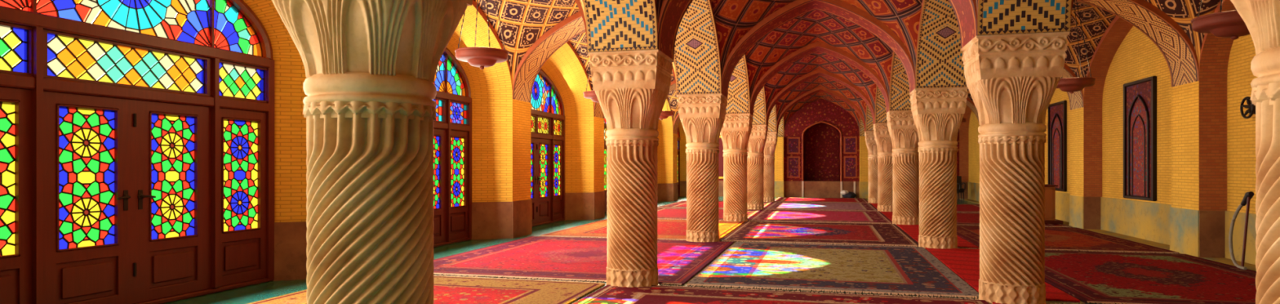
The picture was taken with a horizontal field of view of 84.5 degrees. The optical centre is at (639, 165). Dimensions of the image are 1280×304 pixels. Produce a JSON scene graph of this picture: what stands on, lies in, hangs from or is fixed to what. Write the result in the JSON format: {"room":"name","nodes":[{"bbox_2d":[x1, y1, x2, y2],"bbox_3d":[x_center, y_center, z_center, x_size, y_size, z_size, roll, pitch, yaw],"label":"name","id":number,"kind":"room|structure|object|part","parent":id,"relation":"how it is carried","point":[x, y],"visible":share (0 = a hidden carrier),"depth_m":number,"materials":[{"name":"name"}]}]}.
{"room":"mosque","nodes":[
{"label":"mosque","id":0,"kind":"room"},
{"bbox_2d":[242,0,686,280],"bbox_3d":[-2.079,-1.179,15.405,1.015,4.950,31.980,0,0,15],"label":"wall","id":1,"kind":"structure","parent":0,"point":[502,202],"depth_m":12.56,"materials":[{"name":"yellow brick"}]},
{"bbox_2d":[0,0,274,303],"bbox_3d":[-4.592,-0.444,6.388,0.150,3.480,3.280,0,0,15],"label":"door","id":2,"kind":"structure","parent":1,"relation":"in","point":[137,136],"depth_m":6.36,"materials":[{"name":"red wood"}]},
{"bbox_3d":[-4.913,0.096,5.226,0.001,1.190,0.510,0,0,15],"label":"stained glass","id":3,"kind":"part","parent":2,"relation":"part of","materials":[{"name":"multicoloured glass"}]},
{"bbox_3d":[-4.913,-0.899,5.226,0.001,0.340,0.660,0,0,15],"label":"stained glass","id":4,"kind":"part","parent":2,"relation":"part of","materials":[{"name":"multicoloured glass"}]},
{"bbox_3d":[-4.712,0.096,5.990,0.001,1.190,0.510,0,0,15],"label":"stained glass","id":5,"kind":"part","parent":2,"relation":"part of","materials":[{"name":"multicoloured glass"}]},
{"bbox_3d":[-4.582,0.306,6.248,0.060,0.180,0.140,0,0,15],"label":"handle","id":6,"kind":"part","parent":2,"relation":"part of","materials":[{"name":"metal"}]},
{"bbox_3d":[-4.605,-0.899,6.396,0.001,0.340,1.500,0,0,15],"label":"stained glass","id":7,"kind":"part","parent":2,"relation":"part of","materials":[{"name":"multicoloured glass"}]},
{"bbox_3d":[-4.606,-1.634,6.391,0.001,0.851,3.030,0,0,15],"label":"stained glass","id":8,"kind":"part","parent":2,"relation":"part of","materials":[{"name":"multicoloured glass"}]},
{"bbox_3d":[-4.525,0.306,6.465,0.060,0.180,0.140,0,0,15],"label":"handle","id":9,"kind":"part","parent":2,"relation":"part of","materials":[{"name":"metal"}]},
{"bbox_3d":[-4.505,0.096,6.778,0.001,1.190,0.510,0,0,15],"label":"stained glass","id":10,"kind":"part","parent":2,"relation":"part of","materials":[{"name":"multicoloured glass"}]},
{"bbox_3d":[-4.299,0.096,7.561,0.001,1.190,0.510,0,0,15],"label":"stained glass","id":11,"kind":"part","parent":2,"relation":"part of","materials":[{"name":"multicoloured glass"}]},
{"bbox_3d":[-4.299,-0.899,7.561,0.001,0.340,0.660,0,0,15],"label":"stained glass","id":12,"kind":"part","parent":2,"relation":"part of","materials":[{"name":"multicoloured glass"}]},
{"bbox_2d":[432,47,471,247],"bbox_3d":[-3.422,-0.444,10.836,0.150,3.480,3.280,0,0,15],"label":"door","id":13,"kind":"structure","parent":1,"relation":"in","point":[452,125],"depth_m":11.83,"materials":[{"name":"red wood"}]},
{"bbox_3d":[-3.335,0.096,11.227,0.001,1.190,0.510,0,0,15],"label":"stained glass","id":14,"kind":"part","parent":13,"relation":"part of","materials":[{"name":"multicoloured glass"}]},
{"bbox_3d":[-3.336,-0.899,11.222,0.001,0.342,0.692,0,0,15],"label":"stained glass","id":15,"kind":"part","parent":13,"relation":"part of","materials":[{"name":"multicoloured glass"}]},
{"bbox_3d":[-3.437,-1.634,10.840,0.001,0.851,3.030,0,0,15],"label":"stained glass","id":16,"kind":"part","parent":13,"relation":"part of","materials":[{"name":"multicoloured glass"}]},
{"bbox_3d":[-3.129,0.096,12.010,0.001,1.190,0.510,0,0,15],"label":"stained glass","id":17,"kind":"part","parent":13,"relation":"part of","materials":[{"name":"multicoloured glass"}]},
{"bbox_3d":[-3.129,-0.899,12.010,0.001,0.342,0.692,0,0,15],"label":"stained glass","id":18,"kind":"part","parent":13,"relation":"part of","materials":[{"name":"multicoloured glass"}]},
{"bbox_2d":[530,68,564,226],"bbox_3d":[-2.252,-0.444,15.285,0.150,3.480,3.280,0,0,15],"label":"door","id":19,"kind":"structure","parent":1,"relation":"in","point":[547,107],"depth_m":15.84,"materials":[{"name":"red wood"}]},
{"bbox_3d":[-2.373,0.096,14.888,0.001,1.190,0.510,0,0,15],"label":"stained glass","id":20,"kind":"part","parent":19,"relation":"part of","materials":[{"name":"multicoloured glass"}]},
{"bbox_3d":[-2.365,-0.899,14.917,0.001,0.342,0.692,0,0,15],"label":"stained glass","id":21,"kind":"part","parent":19,"relation":"part of","materials":[{"name":"glass"}]},
{"bbox_3d":[-2.167,-0.899,15.671,0.001,0.342,0.692,0,0,15],"label":"stained glass","id":22,"kind":"part","parent":19,"relation":"part of","materials":[{"name":"glass"}]},
{"bbox_3d":[-2.165,0.096,15.676,0.001,1.190,0.510,0,0,15],"label":"stained glass","id":23,"kind":"part","parent":19,"relation":"part of","materials":[{"name":"multicoloured glass"}]},
{"bbox_3d":[-2.267,-1.634,15.289,0.001,0.851,3.030,0,0,15],"label":"stained glass","id":24,"kind":"part","parent":19,"relation":"part of","materials":[{"name":"multicoloured glass"}]},
{"bbox_3d":[-1.959,0.096,16.459,0.001,1.190,0.510,0,0,15],"label":"stained glass","id":25,"kind":"part","parent":19,"relation":"part of","materials":[{"name":"multicoloured glass"}]},
{"bbox_3d":[-1.959,-0.899,16.459,0.001,0.342,0.692,0,0,15],"label":"stained glass","id":26,"kind":"part","parent":19,"relation":"part of","materials":[{"name":"multicoloured glass"}]},
{"bbox_2d":[604,115,607,211],"bbox_3d":[-1.083,-0.444,19.734,0.150,3.480,3.280,0,0,15],"label":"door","id":27,"kind":"structure","parent":1,"relation":"in","point":[605,121],"depth_m":20.12,"materials":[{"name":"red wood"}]},
{"bbox_3d":[-0.996,0.096,20.125,0.001,1.190,0.510,0,0,15],"label":"stained glass","id":28,"kind":"part","parent":27,"relation":"part of","materials":[{"name":"multicoloured glass"}]},
{"bbox_2d":[677,127,679,196],"bbox_3d":[1.256,-0.444,28.632,0.150,3.480,3.280,0,0,15],"label":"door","id":29,"kind":"structure","parent":1,"relation":"in","point":[678,131],"depth_m":30.05,"materials":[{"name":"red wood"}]},
{"bbox_2d":[164,195,1182,303],"bbox_3d":[3.290,1.396,13.890,11.900,0.200,31.780,0,0,15],"label":"floor","id":30,"kind":"structure","parent":0,"point":[244,295],"depth_m":7.80,"materials":[{"name":"red carpet"}]},
{"bbox_2d":[271,0,472,303],"bbox_3d":[-1.255,0.046,3.297,0.768,2.500,0.768,0,0,15],"label":"stone column","id":31,"kind":"structure","parent":30,"relation":"on","point":[371,66],"depth_m":3.07,"materials":[{"name":"beige stone"}]},
{"bbox_2d":[246,274,605,303],"bbox_3d":[-2.336,1.288,5.960,2.890,0.015,4.570,0,0,15],"label":"rug","id":32,"kind":"object","parent":30,"relation":"on","point":[451,289],"visible":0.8,"depth_m":7.21,"materials":[{"name":"fabric"}]},
{"bbox_2d":[433,235,733,284],"bbox_3d":[-0.756,1.288,10.301,3.700,0.015,4.570,0,0,15],"label":"rug","id":33,"kind":"object","parent":30,"relation":"on","point":[569,258],"visible":0.74,"depth_m":9.68,"materials":[{"name":"carpet"}]},
{"bbox_2d":[587,49,673,286],"bbox_3d":[-0.085,0.046,7.746,0.768,2.500,0.768,0,0,15],"label":"stone column","id":34,"kind":"structure","parent":30,"relation":"on","point":[631,88],"depth_m":7.50,"materials":[{"name":"beige stone"}]},
{"bbox_2d":[538,218,745,239],"bbox_3d":[0.308,1.288,14.777,3.320,0.015,4.569,0,0,15],"label":"rug","id":35,"kind":"object","parent":30,"relation":"on","point":[667,228],"visible":0.42,"depth_m":14.12,"materials":[{"name":"fabric"}]},
{"bbox_2d":[676,93,727,241],"bbox_3d":[1.085,0.046,12.195,0.768,2.500,0.768,0,0,15],"label":"stone column","id":36,"kind":"structure","parent":30,"relation":"on","point":[702,116],"depth_m":11.95,"materials":[{"name":"beige stone"}]},
{"bbox_2d":[657,207,762,220],"bbox_3d":[1.477,1.288,19.226,3.320,0.015,4.570,0,0,15],"label":"rug","id":37,"kind":"object","parent":30,"relation":"on","point":[677,213],"visible":0.29,"depth_m":18.97,"materials":[{"name":"fabric"}]},
{"bbox_2d":[657,200,773,208],"bbox_3d":[2.647,1.288,23.675,3.320,0.015,4.569,0,0,15],"label":"rug","id":38,"kind":"object","parent":30,"relation":"on","point":[682,203],"visible":0.17,"depth_m":23.38,"materials":[{"name":"fabric"}]},
{"bbox_2d":[720,113,753,221],"bbox_3d":[2.254,0.046,16.644,0.768,2.500,0.768,0,0,15],"label":"stone column","id":39,"kind":"structure","parent":30,"relation":"on","point":[735,131],"depth_m":16.40,"materials":[{"name":"beige stone"}]},
{"bbox_2d":[746,124,768,209],"bbox_3d":[3.424,0.046,21.093,0.768,2.500,0.768,0,0,15],"label":"stone column","id":40,"kind":"structure","parent":30,"relation":"on","point":[757,138],"depth_m":20.85,"materials":[{"name":"beige stone"}]},
{"bbox_2d":[763,132,777,201],"bbox_3d":[4.593,0.046,25.541,0.768,2.500,0.768,0,0,15],"label":"stone column","id":41,"kind":"structure","parent":30,"relation":"on","point":[771,138],"depth_m":25.28,"materials":[{"name":"beige stone"}]},
{"bbox_2d":[572,284,989,303],"bbox_3d":[0.928,1.288,5.102,3.760,0.015,4.570,0,0,15],"label":"rug","id":42,"kind":"object","parent":30,"relation":"on","point":[607,294],"visible":1,"depth_m":6.86,"materials":[{"name":"fabric"}]},
{"bbox_2d":[720,220,918,245],"bbox_3d":[3.528,1.288,13.931,3.260,0.015,4.570,0,0,15],"label":"rug","id":43,"kind":"object","parent":30,"relation":"on","point":[865,233],"visible":0.98,"depth_m":13.28,"materials":[{"name":"fabric"}]},
{"bbox_2d":[748,208,892,223],"bbox_3d":[4.698,1.288,18.380,3.260,0.015,4.570,0,0,15],"label":"rug","id":44,"kind":"object","parent":30,"relation":"on","point":[766,215],"visible":0.98,"depth_m":18.04,"materials":[{"name":"fabric"}]},
{"bbox_2d":[764,201,877,210],"bbox_3d":[5.867,1.288,22.828,3.260,0.015,4.570,0,0,15],"label":"rug","id":45,"kind":"object","parent":30,"relation":"on","point":[775,205],"visible":0.94,"depth_m":22.44,"materials":[{"name":"fabric"}]},
{"bbox_2d":[774,196,867,202],"bbox_3d":[6.866,1.288,26.903,3.400,0.015,3.760,0,0,15],"label":"rug","id":46,"kind":"object","parent":30,"relation":"on","point":[778,198],"visible":0.96,"depth_m":26.78,"materials":[{"name":"fabric"}]},
{"bbox_2d":[840,190,856,197],"bbox_3d":[8.418,1.124,28.430,0.636,0.312,0.390,0,0,15],"label":"cloth bundle","id":47,"kind":"object","parent":46,"relation":"on","point":[845,193],"visible":0.98,"depth_m":28.32,"materials":[{"name":"black fabric"}]},
{"bbox_2d":[687,241,978,297],"bbox_3d":[2.504,1.288,9.444,2.960,0.015,4.570,0,0,15],"label":"rug","id":48,"kind":"object","parent":30,"relation":"on","point":[874,268],"visible":1,"depth_m":8.76,"materials":[{"name":"fabric"}]},
{"bbox_2d":[864,130,877,203],"bbox_3d":[8.257,0.046,24.578,0.768,2.500,0.768,0,0,15],"label":"stone column","id":49,"kind":"structure","parent":30,"relation":"on","point":[870,140],"depth_m":24.37,"materials":[{"name":"beige stone"}]},
{"bbox_2d":[872,123,893,211],"bbox_3d":[7.088,0.046,20.129,0.768,2.500,0.768,0,0,15],"label":"stone column","id":50,"kind":"structure","parent":30,"relation":"on","point":[882,135],"depth_m":19.90,"materials":[{"name":"beige stone"}]},
{"bbox_2d":[880,210,892,220],"bbox_3d":[6.710,1.288,17.873,0.830,0.015,4.404,0,0,15],"label":"rug","id":51,"kind":"object","parent":30,"relation":"on","point":[889,214],"visible":0.02,"depth_m":18.65,"materials":[{"name":"fabric"}]},
{"bbox_2d":[886,110,919,224],"bbox_3d":[5.918,0.046,15.681,0.768,2.500,0.768,0,0,15],"label":"stone column","id":52,"kind":"structure","parent":30,"relation":"on","point":[903,131],"depth_m":15.44,"materials":[{"name":"beige stone"}]},
{"bbox_2d":[897,223,978,247],"bbox_3d":[5.540,1.288,13.424,0.830,0.015,4.404,0,0,15],"label":"rug","id":53,"kind":"object","parent":30,"relation":"on","point":[913,230],"visible":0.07,"depth_m":13.12,"materials":[{"name":"fabric"}]},
{"bbox_2d":[909,87,968,248],"bbox_3d":[4.748,0.046,11.232,0.768,2.500,0.768,0,0,15],"label":"stone column","id":54,"kind":"structure","parent":30,"relation":"on","point":[938,113],"depth_m":10.99,"materials":[{"name":"beige stone"}]},
{"bbox_2d":[956,182,960,201],"bbox_3d":[11.395,0.837,26.034,0.640,0.921,0.676,0,0,0],"label":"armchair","id":55,"kind":"object","parent":30,"relation":"on","point":[957,189],"visible":0.16,"depth_m":25.71,"materials":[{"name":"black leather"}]},
{"bbox_2d":[956,175,965,199],"bbox_3d":[11.991,0.837,26.810,0.640,0.921,0.676,0,0,15],"label":"armchair","id":56,"kind":"object","parent":30,"relation":"on","point":[958,177],"visible":0.4,"depth_m":26.91,"materials":[{"name":"black leather"}]},
{"bbox_3d":[12.054,0.626,27.050,0.540,0.500,0.180,0,0,15],"label":"backrest","id":57,"kind":"part","parent":56,"relation":"part of","materials":[{"name":"black leather"}]},
{"bbox_3d":[11.973,0.916,26.740,0.540,0.160,0.530,0,0,15],"label":"seat","id":58,"kind":"part","parent":56,"relation":"part of","materials":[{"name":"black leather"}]},
{"bbox_2d":[956,204,979,212],"bbox_3d":[9.615,1.288,21.843,2.690,0.015,4.570,0,0,15],"label":"rug","id":59,"kind":"object","parent":30,"relation":"on","point":[960,207],"visible":0.23,"depth_m":21.36,"materials":[{"name":"fabric"}]},
{"bbox_2d":[925,247,1079,301],"bbox_3d":[4.371,1.288,8.976,0.830,0.015,4.405,0,0,15],"label":"rug","id":60,"kind":"object","parent":30,"relation":"on","point":[965,262],"visible":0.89,"depth_m":9.04,"materials":[{"name":"fabric"}]},
{"bbox_2d":[960,31,1069,303],"bbox_3d":[3.579,0.046,6.783,0.768,2.500,0.768,0,0,15],"label":"stone column","id":61,"kind":"structure","parent":30,"relation":"on","point":[1012,80],"depth_m":6.54,"materials":[{"name":"beige stone"}]},
{"bbox_2d":[956,212,1073,226],"bbox_3d":[8.445,1.288,17.395,2.690,0.015,4.569,0,0,15],"label":"rug","id":62,"kind":"object","parent":30,"relation":"on","point":[962,218],"visible":0.23,"depth_m":16.68,"materials":[{"name":"fabric"}]},
{"bbox_2d":[1044,184,1062,223],"bbox_3d":[9.090,0.850,15.974,0.740,0.860,0.580,0,0,15],"label":"lectern","id":63,"kind":"object","parent":62,"relation":"on","point":[1050,189],"visible":0.47,"depth_m":15.71,"materials":[{"name":"red wood"}]},
{"bbox_2d":[992,301,1065,303],"bbox_3d":[3.201,1.288,4.526,0.830,0.015,4.402,0,0,15],"label":"rug","id":64,"kind":"object","parent":30,"relation":"on","point":[993,302],"visible":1,"depth_m":6.58,"materials":[{"name":"carpet"}]},
{"bbox_2d":[956,224,1178,253],"bbox_3d":[7.276,1.288,12.945,2.690,0.015,4.570,0,0,15],"label":"rug","id":65,"kind":"object","parent":30,"relation":"on","point":[1069,238],"visible":0.54,"depth_m":11.98,"materials":[{"name":"fabric"}]},
{"bbox_2d":[1044,249,1256,303],"bbox_3d":[6.106,1.288,8.497,2.691,0.015,4.570,0,0,15],"label":"rug","id":66,"kind":"object","parent":30,"relation":"on","point":[1098,277],"visible":0.77,"depth_m":8.06,"materials":[{"name":"carpet"}]},
{"bbox_2d":[1228,191,1253,269],"bbox_3d":[7.555,0.795,8.851,0.151,0.962,0.423,0,0,15],"label":"vacuum cleaner","id":67,"kind":"object","parent":66,"relation":"on","point":[1247,197],"visible":1,"depth_m":8.77,"materials":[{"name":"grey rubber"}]},
{"bbox_2d":[1230,0,1279,303],"bbox_3d":[2.409,0.046,2.334,0.768,2.500,0.768,0,0,15],"label":"stone column","id":68,"kind":"structure","parent":30,"relation":"on","point":[1261,18],"depth_m":2.42,"materials":[{"name":"beige stone"}]},
{"bbox_2d":[718,98,968,199],"bbox_3d":[7.481,-1.204,29.438,12.500,5.000,1.375,0,0,15],"label":"wall","id":69,"kind":"structure","parent":0,"point":[821,152],"depth_m":29.25,"materials":[{"name":"red tile"}]},
{"bbox_3d":[3.830,-0.379,30.038,1.400,1.850,0.070,0,0,15],"label":"flower panel","id":70,"kind":"part","parent":69,"relation":"part of","materials":[{"name":"red brick"}]},
{"bbox_3d":[6.400,-0.854,29.376,0.520,0.700,0.045,0,0,15],"label":"flower panel","id":71,"kind":"part","parent":69,"relation":"part of","materials":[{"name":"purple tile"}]},
{"bbox_3d":[6.400,0.046,29.376,0.520,0.900,0.045,0,0,15],"label":"flower panel","id":72,"kind":"part","parent":69,"relation":"part of","materials":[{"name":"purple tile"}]},
{"bbox_3d":[6.760,0.961,29.250,0.070,0.670,0.045,0,0,15],"label":"dado post","id":73,"kind":"part","parent":69,"relation":"part of","materials":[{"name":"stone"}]},
{"bbox_3d":[7.515,-0.622,29.095,1.610,2.495,0.070,0,0,15],"label":"niche moulding","id":74,"kind":"part","parent":69,"relation":"part of","materials":[{"name":"orange tile"}]},
{"bbox_3d":[8.249,0.961,28.858,0.070,0.670,0.045,0,0,15],"label":"dado post","id":75,"kind":"part","parent":69,"relation":"part of","materials":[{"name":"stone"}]},
{"bbox_3d":[8.605,-0.854,28.796,0.520,0.700,0.045,0,0,15],"label":"flower panel","id":76,"kind":"part","parent":69,"relation":"part of","materials":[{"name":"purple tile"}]},
{"bbox_3d":[8.605,0.046,28.796,0.520,0.900,0.045,0,0,15],"label":"flower panel","id":77,"kind":"part","parent":69,"relation":"part of","materials":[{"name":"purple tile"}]},
{"bbox_2d":[474,0,1220,137],"bbox_3d":[3.336,-2.529,14.653,13.400,2.650,33.280,0,0,15],"label":"ceiling","id":78,"kind":"structure","parent":0,"point":[771,60],"depth_m":11.59,"materials":[{"name":"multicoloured tile"}]},
{"bbox_2d":[454,0,508,69],"bbox_3d":[-1.800,-1.881,8.021,0.604,1.565,0.604,0,0,15],"label":"hanging lamp","id":79,"kind":"object","parent":78,"relation":"hanging from","point":[482,57],"visible":0.98,"depth_m":7.86,"materials":[{"name":"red metal"}]},
{"bbox_3d":[-1.942,-1.919,7.938,0.238,1.291,0.013,0,0,-30],"label":"chain","id":80,"kind":"part","parent":79,"relation":"part of","materials":[{"name":"metal"}]},
{"bbox_3d":[-1.883,-1.919,8.164,0.013,1.291,0.238,0,0,-30],"label":"chain","id":81,"kind":"part","parent":79,"relation":"part of","materials":[{"name":"metal"}]},
{"bbox_3d":[-1.800,-1.214,8.021,0.584,0.170,0.584,0,0,15],"label":"lamp shade","id":82,"kind":"part","parent":79,"relation":"part of","materials":[{"name":"orange metal"}]},
{"bbox_3d":[-1.716,-1.919,7.879,0.013,1.291,0.238,0,0,-30],"label":"chain","id":83,"kind":"part","parent":79,"relation":"part of","materials":[{"name":"metal"}]},
{"bbox_3d":[-1.657,-1.919,8.104,0.238,1.291,0.013,0,0,-30],"label":"chain","id":84,"kind":"part","parent":79,"relation":"part of","materials":[{"name":"metal"}]},
{"bbox_2d":[582,67,599,103],"bbox_3d":[-0.707,-1.881,12.490,0.604,1.565,0.604,0,0,15],"label":"hanging lamp","id":85,"kind":"object","parent":78,"relation":"hanging from","point":[591,95],"visible":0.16,"depth_m":12.34,"materials":[{"name":"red metal"}]},
{"bbox_3d":[-0.707,-1.214,12.490,0.584,0.170,0.584,0,0,15],"label":"lamp shade","id":86,"kind":"part","parent":85,"relation":"part of","materials":[{"name":"orange metal"}]},
{"bbox_2d":[658,94,674,119],"bbox_3d":[0.520,-1.881,16.924,0.604,1.565,0.604,0,0,15],"label":"hanging lamp","id":87,"kind":"object","parent":78,"relation":"hanging from","point":[664,114],"visible":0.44,"depth_m":16.75,"materials":[{"name":"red metal"}]},
{"bbox_3d":[0.520,-1.214,16.924,0.584,0.170,0.584,0,0,15],"label":"lamp shade","id":88,"kind":"part","parent":87,"relation":"part of","materials":[{"name":"orange metal"}]},
{"bbox_2d":[1056,0,1095,93],"bbox_3d":[6.443,-1.861,10.507,0.604,1.565,0.604,0,0,15],"label":"hanging lamp","id":89,"kind":"object","parent":78,"relation":"hanging from","point":[1070,85],"visible":0.78,"depth_m":10.34,"materials":[{"name":"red metal"}]},
{"bbox_3d":[6.443,-1.194,10.507,0.584,0.170,0.584,0,0,15],"label":"lamp shade","id":90,"kind":"part","parent":89,"relation":"part of","materials":[{"name":"orange metal"}]},
{"bbox_3d":[6.586,-1.899,10.590,0.238,1.291,0.013,0,0,-30],"label":"chain","id":91,"kind":"part","parent":89,"relation":"part of","materials":[{"name":"metal"}]},
{"bbox_3d":[6.527,-1.899,10.364,0.013,1.291,0.238,0,0,-30],"label":"chain","id":92,"kind":"part","parent":89,"relation":"part of","materials":[{"name":"metal"}]},
{"bbox_2d":[1191,0,1249,39],"bbox_3d":[5.180,-1.881,6.135,0.604,1.565,0.604,0,0,15],"label":"hanging lamp","id":93,"kind":"object","parent":78,"relation":"hanging from","point":[1229,24],"visible":0.62,"depth_m":6.05,"materials":[{"name":"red metal"}]},
{"bbox_3d":[5.097,-1.919,6.277,0.013,1.291,0.238,0,0,-30],"label":"chain","id":94,"kind":"part","parent":93,"relation":"part of","materials":[{"name":"metal"}]},
{"bbox_3d":[5.180,-1.214,6.135,0.584,0.170,0.584,0,0,15],"label":"lamp shade","id":95,"kind":"part","parent":93,"relation":"part of","materials":[{"name":"orange metal"}]},
{"bbox_3d":[5.038,-1.919,6.051,0.238,1.291,0.013,0,0,-30],"label":"chain","id":96,"kind":"part","parent":93,"relation":"part of","materials":[{"name":"metal"}]},
{"bbox_2d":[959,0,1257,271],"bbox_3d":[8.962,-1.179,12.605,0.715,4.950,32.180,0,0,15],"label":"wall","id":97,"kind":"structure","parent":0,"point":[1206,158],"depth_m":11.56,"materials":[{"name":"yellow brick"}]},
{"bbox_2d":[1048,100,1066,191],"bbox_3d":[10.075,-0.469,17.018,0.067,2.130,1.240,0,0,15],"label":"tile panel","id":98,"kind":"object","parent":97,"relation":"attached to","point":[1057,112],"visible":0.9,"depth_m":16.92,"materials":[{"name":"tile"}]},
{"bbox_3d":[10.064,-0.368,17.020,0.044,1.809,0.844,0,0,15],"label":"arch moulding","id":99,"kind":"part","parent":98,"relation":"part of","materials":[{"name":"metal"}]},
{"bbox_2d":[1123,75,1156,200],"bbox_3d":[8.905,-0.469,12.569,0.067,2.130,1.240,0,0,15],"label":"tile panel","id":100,"kind":"object","parent":97,"relation":"attached to","point":[1140,96],"visible":1,"depth_m":12.53,"materials":[{"name":"tile"}]},
{"bbox_3d":[8.894,-0.368,12.572,0.044,1.809,0.844,0,0,15],"label":"arch moulding","id":101,"kind":"part","parent":100,"relation":"part of","materials":[{"name":"metal"}]},
{"bbox_2d":[1240,96,1255,118],"bbox_3d":[7.999,-0.764,9.219,0.116,0.292,0.292,0,0,15],"label":"wall fitting","id":102,"kind":"object","parent":97,"relation":"attached to","point":[1251,108],"visible":0.86,"depth_m":9.23,"materials":[{"name":"metal"}]}
]}

